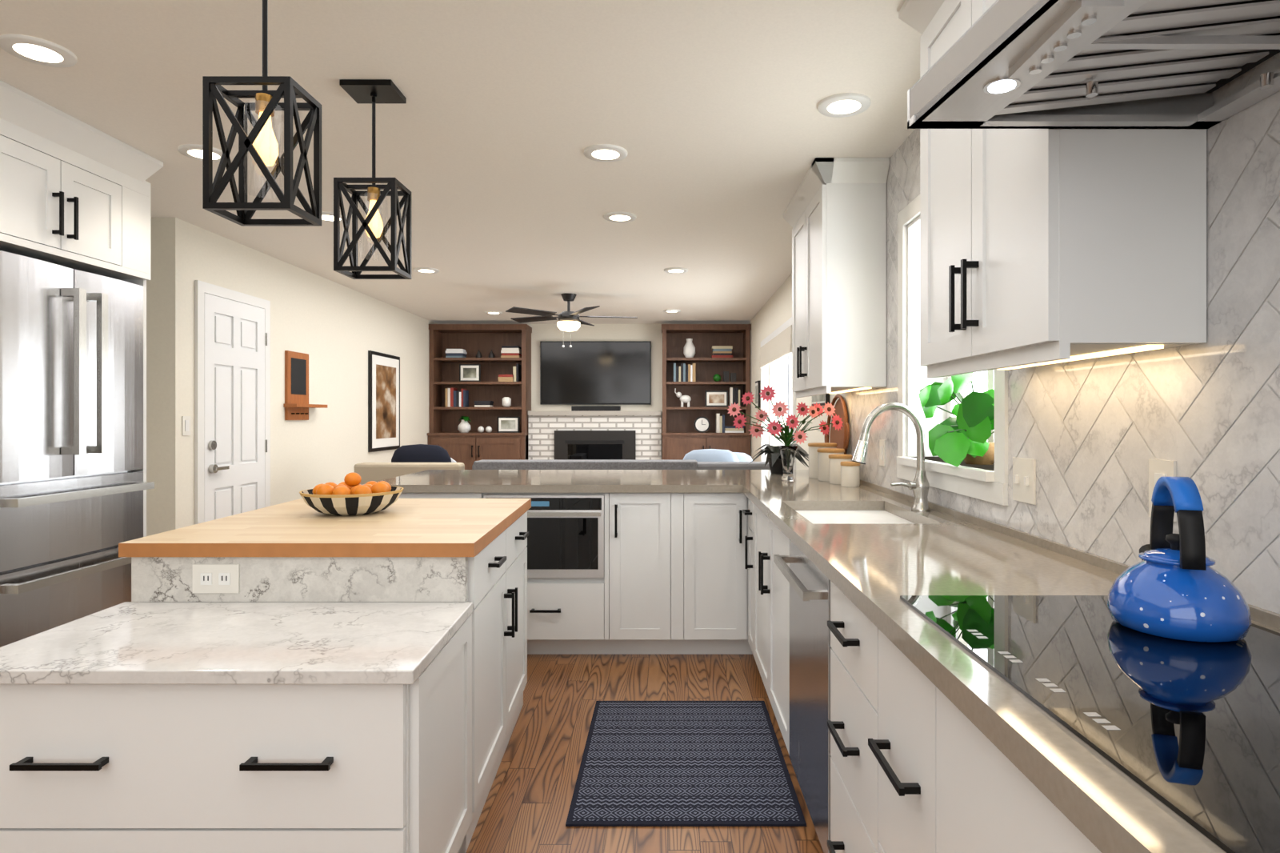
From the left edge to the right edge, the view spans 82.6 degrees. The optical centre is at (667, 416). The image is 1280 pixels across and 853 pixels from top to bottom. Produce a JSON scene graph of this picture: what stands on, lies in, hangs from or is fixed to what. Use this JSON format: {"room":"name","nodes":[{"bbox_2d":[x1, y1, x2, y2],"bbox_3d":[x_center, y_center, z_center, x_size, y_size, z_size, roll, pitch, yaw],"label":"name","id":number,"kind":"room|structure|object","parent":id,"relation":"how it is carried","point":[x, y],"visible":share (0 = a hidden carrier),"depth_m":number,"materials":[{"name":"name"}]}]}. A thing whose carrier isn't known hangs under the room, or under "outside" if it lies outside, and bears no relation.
{"room":"kitchen","nodes":[
{"label":"kitchen","id":0,"kind":"room"},
{"bbox_2d":[146,217,155,535],"bbox_3d":[-3.145,0.037,4.383,0.210,2.445,0.120,0,0,0],"label":"wall jog","id":1,"kind":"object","parent":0,"point":[150,284],"visible":0.14,"depth_m":4.32,"materials":[{"name":"paint"}]},
{"bbox_2d":[155,217,437,534],"bbox_3d":[-2.980,0.037,6.802,0.120,2.445,4.958,0,0,0],"label":"wall","id":2,"kind":"structure","parent":0,"point":[337,325],"depth_m":5.59,"materials":[{"name":"paint"}]},
{"bbox_2d":[181,416,190,435],"bbox_3d":[-2.914,0.053,4.414,0.010,0.116,0.072,0,0,0],"label":"light switch","id":3,"kind":"object","parent":2,"relation":"attached to","point":[186,420],"visible":1,"depth_m":4.40,"materials":[{"name":"white plastic"}]},
{"bbox_2d":[194,280,270,524],"bbox_3d":[-2.887,0.207,4.907,0.064,2.105,0.820,0,0,0],"label":"door","id":4,"kind":"structure","parent":2,"relation":"in","point":[232,328],"depth_m":4.84,"materials":[{"name":"white wood"}]},
{"bbox_2d":[283,350,327,419],"bbox_3d":[-2.869,-0.241,5.790,0.100,0.532,0.503,0,0,0],"label":"key rack","id":5,"kind":"object","parent":2,"relation":"attached to","point":[296,405],"visible":1,"depth_m":5.69,"materials":[{"name":"brown wood"}]},
{"bbox_2d":[368,350,399,451],"bbox_3d":[-2.905,-0.152,7.495,0.029,0.992,0.780,0,0,0],"label":"framed picture","id":6,"kind":"object","parent":2,"relation":"attached to","point":[383,369],"visible":0.98,"depth_m":7.40,"materials":[{"name":"black paper"}]},
{"bbox_2d":[0,0,921,323],"bbox_3d":[-1.015,-1.215,3.641,4.670,0.060,11.482,0,0,0],"label":"ceiling","id":7,"kind":"structure","parent":0,"point":[712,105],"depth_m":2.86,"materials":[{"name":"paint"}]},
{"bbox_2d":[202,0,321,226],"bbox_3d":[-1.035,-0.848,1.873,0.215,0.672,0.165,0,0,0],"label":"pendant light","id":8,"kind":"object","parent":7,"relation":"hanging from","point":[262,143],"visible":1,"depth_m":1.84,"materials":[{"name":"black metal"}]},
{"bbox_2d":[333,79,411,279],"bbox_3d":[-1.060,-0.848,2.630,0.215,0.672,0.165,0,0,0],"label":"pendant light","id":9,"kind":"object","parent":7,"relation":"hanging from","point":[373,91],"visible":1,"depth_m":2.60,"materials":[{"name":"black metal"}]},
{"bbox_2d":[505,292,637,347],"bbox_3d":[-0.929,-0.924,7.067,1.279,0.521,1.286,0,0,0],"label":"ceiling fan","id":10,"kind":"object","parent":7,"relation":"hanging from","point":[570,321],"depth_m":6.98,"materials":[{"name":"black metal"}]},
{"bbox_2d":[527,324,662,459],"bbox_3d":[-0.925,0.037,9.342,4.190,2.445,0.120,0,0,0],"label":"wall","id":11,"kind":"structure","parent":0,"point":[653,333],"depth_m":9.28,"materials":[{"name":"paint"}]},
{"bbox_2d":[540,340,651,404],"bbox_3d":[-0.908,-0.558,9.255,1.403,0.803,0.052,0,0,0],"label":"wall-mounted tv","id":12,"kind":"object","parent":11,"relation":"attached to","point":[586,372],"visible":1,"depth_m":9.23,"materials":[{"name":"black"}]},
{"bbox_2d":[465,654,823,852],"bbox_3d":[-1.015,1.290,3.641,4.670,0.060,11.482,0,0,0],"label":"floor","id":13,"kind":"structure","parent":0,"point":[526,809],"depth_m":2.72,"materials":[{"name":"brown wood"}]},
{"bbox_2d":[0,250,154,647],"bbox_3d":[-2.724,0.330,2.958,0.792,1.860,0.784,0,0,0],"label":"refrigerator","id":14,"kind":"object","parent":13,"relation":"on","point":[71,340],"depth_m":2.89,"materials":[{"name":"silver metal"}]},
{"bbox_2d":[0,80,163,536],"bbox_3d":[-2.796,0.038,2.932,0.903,2.444,0.912,0,0,0],"label":"cabinet","id":15,"kind":"object","parent":13,"relation":"on","point":[74,195],"visible":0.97,"depth_m":2.93,"materials":[{"name":"white wood"}]},
{"bbox_2d":[0,511,528,852],"bbox_3d":[-1.058,0.830,2.360,1.045,0.860,1.700,0,0,0],"label":"kitchen island","id":16,"kind":"object","parent":13,"relation":"on","point":[85,768],"visible":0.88,"depth_m":1.55,"materials":[{"name":"white wood"}]},
{"bbox_2d":[0,602,472,683],"bbox_3d":[-1.043,0.545,1.804,1.024,0.030,0.564,0,0,0],"label":"countertop","id":17,"kind":"structure","parent":16,"relation":"on","point":[124,642],"depth_m":1.70,"materials":[{"name":"white stone"}]},
{"bbox_2d":[118,498,531,556],"bbox_3d":[-1.084,0.380,2.648,1.066,0.040,1.144,0,0,0],"label":"island countertop","id":18,"kind":"structure","parent":16,"relation":"on","point":[409,527],"depth_m":2.27,"materials":[{"name":"beige wood"}]},
{"bbox_2d":[299,485,403,515],"bbox_3d":[-1.179,0.317,2.730,0.360,0.085,0.360,0,0,0],"label":"fruit bowl","id":19,"kind":"object","parent":18,"relation":"on","point":[342,505],"visible":0.88,"depth_m":2.60,"materials":[{"name":"ceramic"}]},
{"bbox_2d":[312,472,391,494],"bbox_3d":[-1.176,0.259,2.728,0.270,0.103,0.266,0,0,0],"label":"oranges","id":20,"kind":"object","parent":19,"relation":"in","point":[351,486],"visible":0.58,"depth_m":2.69,"materials":[{"name":"orange food"}]},
{"bbox_2d":[353,462,464,484],"bbox_3d":[-2.010,0.810,6.025,0.820,0.900,0.850,0,0,0],"label":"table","id":21,"kind":"object","parent":13,"relation":"on","point":[368,471],"visible":0.03,"depth_m":5.60,"materials":[{"name":"fabric"}]},
{"bbox_2d":[391,444,451,462],"bbox_3d":[-2.020,0.528,6.000,0.500,0.612,0.194,0,0,-5],"label":"cushion","id":22,"kind":"object","parent":21,"relation":"on","point":[417,453],"visible":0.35,"depth_m":5.92,"materials":[{"name":"fabric"}]},
{"bbox_2d":[426,324,531,469],"bbox_3d":[-2.324,0.061,9.042,1.202,2.397,0.475,0,0,0],"label":"bookshelf","id":23,"kind":"object","parent":13,"relation":"on","point":[471,446],"visible":0.68,"depth_m":9.04,"materials":[{"name":"brown wood"}]},
{"bbox_2d":[445,348,467,357],"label":"decor","id":24,"kind":"object","parent":23,"relation":"in","point":[450,353],"depth_m":8.94,"materials":[{"name":"blue"}]},
{"bbox_2d":[445,388,468,407],"label":"books","id":25,"kind":"object","parent":23,"relation":"in","point":[454,398],"depth_m":8.94,"materials":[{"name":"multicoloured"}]},
{"bbox_2d":[457,416,471,432],"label":"decor","id":26,"kind":"object","parent":23,"relation":"in","point":[464,426],"depth_m":8.99,"materials":[{"name":"white ceramic"}]},
{"bbox_2d":[459,364,480,381],"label":"decor","id":27,"kind":"object","parent":23,"relation":"in","point":[467,372],"depth_m":8.99,"materials":[{"name":"white"}]},
{"bbox_2d":[474,400,493,407],"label":"decor","id":28,"kind":"object","parent":23,"relation":"in","point":[477,403],"depth_m":8.94,"materials":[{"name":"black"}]},
{"bbox_2d":[477,426,491,432],"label":"decor","id":29,"kind":"object","parent":23,"relation":"in","point":[480,429],"depth_m":8.98,"materials":[{"name":"white ceramic"}]},
{"bbox_2d":[502,396,511,407],"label":"decor","id":30,"kind":"object","parent":23,"relation":"in","point":[506,401],"depth_m":8.98,"materials":[{"name":"white ceramic"}]},
{"bbox_2d":[497,416,519,432],"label":"decor","id":31,"kind":"object","parent":23,"relation":"in","point":[505,424],"depth_m":8.99,"materials":[{"name":"white"}]},
{"bbox_2d":[498,364,521,381],"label":"decor","id":32,"kind":"object","parent":23,"relation":"in","point":[516,376],"depth_m":8.94,"materials":[{"name":"beige"}]},
{"bbox_2d":[500,345,521,357],"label":"decor","id":33,"kind":"object","parent":23,"relation":"in","point":[507,351],"depth_m":8.94,"materials":[{"name":"white paper"}]},
{"bbox_2d":[528,410,661,459],"bbox_3d":[-0.897,0.593,9.128,1.647,1.335,0.303,0,0,0],"label":"fireplace","id":34,"kind":"object","parent":13,"relation":"on","point":[552,434],"visible":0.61,"depth_m":9.02,"materials":[{"name":"white brick"}]},
{"bbox_2d":[571,405,620,410],"bbox_3d":[-0.895,-0.106,9.167,0.610,0.060,0.090,0,0,0],"label":"soundbar","id":35,"kind":"object","parent":34,"relation":"on","point":[573,407],"visible":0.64,"depth_m":9.12,"materials":[{"name":"black plastic"}]},
{"bbox_2d":[472,461,769,469],"bbox_3d":[-0.282,0.810,6.150,2.475,0.900,1.000,0,0,0],"label":"sofa","id":36,"kind":"object","parent":13,"relation":"on","point":[701,465],"visible":0.02,"depth_m":5.65,"materials":[{"name":"fabric"}]},
{"bbox_2d":[473,459,697,469],"bbox_3d":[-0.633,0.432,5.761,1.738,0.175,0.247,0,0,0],"label":"sofa","id":37,"kind":"object","parent":36,"relation":"on","point":[484,464],"visible":0.44,"depth_m":5.64,"materials":[{"name":"grey fabric"}]},
{"bbox_2d":[683,448,739,461],"bbox_3d":[0.366,0.538,6.230,0.520,0.533,0.178,0,0,-6],"label":"cushion","id":38,"kind":"object","parent":36,"relation":"on","point":[706,454],"visible":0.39,"depth_m":6.16,"materials":[{"name":"fabric"}]},
{"bbox_2d":[732,452,752,461],"bbox_3d":[0.559,0.558,6.530,0.460,0.494,0.174,0,0,8],"label":"cushion","id":39,"kind":"object","parent":36,"relation":"on","point":[742,457],"visible":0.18,"depth_m":6.45,"materials":[{"name":"white fabric"}]},
{"bbox_2d":[565,700,806,826],"bbox_3d":[0.058,1.255,2.726,0.741,0.009,0.972,0,0,0],"label":"rug","id":40,"kind":"object","parent":13,"relation":"on","point":[644,763],"visible":1,"depth_m":2.59,"materials":[{"name":"fabric"}]},
{"bbox_2d":[661,324,751,459],"bbox_3d":[0.477,0.061,9.042,1.096,2.397,0.475,0,0,0],"label":"bookshelf","id":41,"kind":"object","parent":13,"relation":"on","point":[680,437],"visible":0.53,"depth_m":9.25,"materials":[{"name":"brown wood"}]},
{"bbox_2d":[674,388,691,407],"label":"decor","id":42,"kind":"object","parent":41,"relation":"in","point":[684,398],"depth_m":9.02,"materials":[{"name":"white ceramic"}]},
{"bbox_2d":[673,363,695,381],"label":"books","id":43,"kind":"object","parent":41,"relation":"in","point":[683,372],"depth_m":8.94,"materials":[{"name":"multicoloured paper"}]},
{"bbox_2d":[683,338,695,357],"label":"decor","id":44,"kind":"object","parent":41,"relation":"in","point":[689,349],"depth_m":8.97,"materials":[{"name":"white ceramic"}]},
{"bbox_2d":[693,416,710,432],"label":"decor","id":45,"kind":"object","parent":41,"relation":"in","point":[702,424],"depth_m":9.00,"materials":[{"name":"white ceramic"}]},
{"bbox_2d":[711,345,732,357],"label":"books","id":46,"kind":"object","parent":41,"relation":"in","point":[718,351],"depth_m":8.94,"materials":[{"name":"multicoloured paper"}]},
{"bbox_2d":[705,371,739,407],"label":"decor","id":47,"kind":"object","parent":41,"relation":"in","point":[714,398],"depth_m":8.99,"materials":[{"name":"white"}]},
{"bbox_2d":[716,413,743,432],"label":"decor","id":48,"kind":"object","parent":41,"relation":"in","point":[720,420],"depth_m":8.94,"materials":[{"name":"white paper"}]},
{"bbox_2d":[398,492,1101,852],"bbox_3d":[-0.266,0.825,1.498,2.569,0.870,5.796,0,0,0],"label":"base cabinet","id":49,"kind":"object","parent":13,"relation":"on","point":[882,760],"visible":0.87,"depth_m":2.33,"materials":[{"name":"white wood"}]},
{"bbox_2d":[748,444,808,474],"bbox_3d":[0.725,0.257,4.524,0.441,0.184,0.389,0,0,44],"label":"plant","id":50,"kind":"object","parent":49,"relation":"on","point":[774,458],"visible":0.65,"depth_m":4.46,"materials":[{"name":"black plant"}]},
{"bbox_2d":[778,445,797,480],"bbox_3d":[0.669,0.255,4.032,0.110,0.190,0.110,0,0,0],"label":"flower vase","id":51,"kind":"object","parent":49,"relation":"on","point":[788,453],"visible":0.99,"depth_m":4.00,"materials":[{"name":"clear glass"}]},
{"bbox_2d":[727,384,843,445],"bbox_3d":[0.635,0.064,4.003,0.626,0.473,0.290,0,0,0],"label":"flowers","id":52,"kind":"object","parent":51,"relation":"in","point":[791,422],"visible":0.98,"depth_m":3.94,"materials":[{"name":"pink plant"}]},
{"bbox_2d":[361,469,1279,852],"bbox_3d":[-0.281,0.460,1.685,2.600,0.264,6.270,0,0,0],"label":"countertop","id":53,"kind":"structure","parent":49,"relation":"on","point":[947,550],"depth_m":1.61,"materials":[{"name":"grey stone"}]},
{"bbox_2d":[808,442,837,478],"bbox_3d":[0.892,0.250,4.182,0.165,0.199,0.165,0,0,0],"label":"canister","id":54,"kind":"object","parent":49,"relation":"on","point":[813,446],"visible":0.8,"depth_m":4.13,"materials":[{"name":"white ceramic"}]},
{"bbox_2d":[816,448,844,481],"bbox_3d":[0.900,0.263,4.002,0.148,0.174,0.148,0,0,0],"label":"canister","id":55,"kind":"object","parent":49,"relation":"on","point":[823,454],"visible":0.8,"depth_m":3.95,"materials":[{"name":"white ceramic"}]},
{"bbox_2d":[824,394,849,454],"bbox_3d":[0.997,0.107,4.280,0.052,0.481,0.576,0,0,0],"label":"cutting board","id":56,"kind":"object","parent":49,"relation":"on","point":[841,437],"visible":0.59,"depth_m":4.24,"materials":[{"name":"brown wood"}]},
{"bbox_2d":[828,454,852,483],"bbox_3d":[0.912,0.275,3.832,0.123,0.150,0.123,0,0,0],"label":"canister","id":57,"kind":"object","parent":49,"relation":"on","point":[834,466],"visible":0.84,"depth_m":3.79,"materials":[{"name":"white ceramic"}]},
{"bbox_2d":[840,461,859,487],"bbox_3d":[0.924,0.288,3.674,0.098,0.122,0.098,0,0,0],"label":"canister","id":58,"kind":"object","parent":49,"relation":"on","point":[850,470],"visible":0.94,"depth_m":3.63,"materials":[{"name":"white ceramic"}]},
{"bbox_2d":[851,402,930,511],"bbox_3d":[0.837,0.147,2.726,0.293,0.405,0.069,0,0,0],"label":"faucet","id":59,"kind":"object","parent":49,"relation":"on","point":[920,486],"visible":1,"depth_m":2.71,"materials":[{"name":"silver metal"}]},
{"bbox_2d":[900,595,1279,852],"bbox_3d":[0.712,0.347,0.952,0.526,0.006,0.903,0,0,0],"label":"cooktop","id":60,"kind":"object","parent":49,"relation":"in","point":[1196,725],"visible":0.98,"depth_m":0.91,"materials":[{"name":"black glass"}]},
{"bbox_2d":[1107,476,1251,642],"bbox_3d":[0.824,0.220,1.193,0.193,0.246,0.213,0,0,-21],"label":"kettle","id":61,"kind":"object","parent":60,"relation":"on","point":[1174,592],"visible":1,"depth_m":1.13,"materials":[{"name":"metal"}]},
{"bbox_2d":[748,217,994,471],"bbox_3d":[1.158,0.037,3.641,0.260,2.445,11.282,0,0,0],"label":"wall","id":62,"kind":"structure","parent":0,"point":[777,310],"depth_m":7.01,"materials":[{"name":"paint"}]},
{"bbox_2d":[755,380,760,407],"bbox_3d":[1.012,-0.250,8.160,0.029,0.300,0.280,0,0,0],"label":"framed picture","id":63,"kind":"object","parent":62,"relation":"attached to","point":[758,383],"visible":0.91,"depth_m":8.03,"materials":[{"name":"black"}]},
{"bbox_2d":[759,316,795,469],"bbox_3d":[1.056,0.048,6.837,0.145,1.715,2.065,0,0,0],"label":"living room window","id":64,"kind":"structure","parent":62,"relation":"in","point":[778,345],"depth_m":7.13,"materials":[{"name":"white"}]},
{"bbox_2d":[812,393,829,405],"bbox_3d":[1.012,-0.130,4.820,0.029,0.110,0.450,0,0,0],"label":"framed picture","id":65,"kind":"object","parent":62,"relation":"attached to","point":[822,399],"visible":0.55,"depth_m":4.72,"materials":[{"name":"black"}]},
{"bbox_2d":[783,157,889,397],"bbox_3d":[0.847,-0.647,3.791,0.340,1.074,0.929,0,0,0],"label":"upper cabinet","id":66,"kind":"object","parent":62,"relation":"attached to","point":[837,214],"visible":1,"depth_m":3.38,"materials":[{"name":"white wood"}]},
{"bbox_2d":[896,194,1008,505],"bbox_3d":[1.105,-0.312,2.684,0.245,1.155,1.011,0,0,0],"label":"kitchen window","id":67,"kind":"structure","parent":62,"relation":"in","point":[986,485],"depth_m":3.10,"materials":[{"name":"white wood"}]},
{"bbox_2d":[918,372,994,467],"bbox_3d":[1.024,-0.007,2.572,0.320,0.354,0.556,0,0,0],"label":"plant","id":68,"kind":"object","parent":67,"relation":"in","point":[964,436],"visible":0.91,"depth_m":2.47,"materials":[{"name":"plant"}]},
{"bbox_2d":[898,0,1206,378],"bbox_3d":[0.847,-0.647,1.751,0.340,1.074,0.755,0,0,0],"label":"upper cabinet","id":69,"kind":"object","parent":62,"relation":"attached to","point":[1038,246],"visible":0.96,"depth_m":1.40,"materials":[{"name":"white wood"}]},
{"bbox_2d":[851,52,1279,613],"bbox_3d":[1.024,-0.412,1.028,0.008,1.545,6.016,0,0,0],"label":"tile backsplash","id":70,"kind":"structure","parent":62,"relation":"attached to","point":[1092,428],"depth_m":1.41,"materials":[{"name":"tile"}]},
{"bbox_2d":[879,440,885,466],"bbox_3d":[1.015,0.170,3.438,0.009,0.122,0.075,0,0,0],"label":"switch plate","id":71,"kind":"object","parent":70,"relation":"attached to","point":[882,442],"visible":1,"depth_m":3.42,"materials":[{"name":"white plastic"}]},
{"bbox_2d":[1012,456,1035,504],"bbox_3d":[1.012,0.180,2.074,0.016,0.125,0.122,0,0,0],"label":"switch plate","id":72,"kind":"object","parent":70,"relation":"attached to","point":[1024,470],"visible":1,"depth_m":2.06,"materials":[{"name":"white plastic"}]},
{"bbox_2d":[1148,459,1176,521],"bbox_3d":[1.015,0.149,1.495,0.009,0.122,0.075,0,0,0],"label":"outlet plate","id":73,"kind":"object","parent":70,"relation":"attached to","point":[1158,468],"visible":0.46,"depth_m":1.50,"materials":[{"name":"white plastic"}]},
{"bbox_3d":[0.847,-0.900,0.771,0.340,0.568,1.203,0,0,0],"label":"upper cabinet","id":74,"kind":"object","parent":62,"relation":"attached to","visible":0},
{"bbox_2d":[907,0,1279,128],"bbox_3d":[0.734,-0.568,0.919,0.566,0.088,0.900,0,0,0],"label":"range hood","id":75,"kind":"object","parent":74,"relation":"attached to","point":[1022,64],"visible":1,"depth_m":1.17,"materials":[{"name":"grey metal"}]},
{"label":"outside","id":76,"kind":"structure","parent":0,"visible":0},
{"bbox_2d":[968,370,987,441],"bbox_3d":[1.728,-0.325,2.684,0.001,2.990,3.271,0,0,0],"label":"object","id":77,"kind":"structure","parent":76,"point":[979,379],"depth_m":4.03,"materials":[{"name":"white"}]}
]}

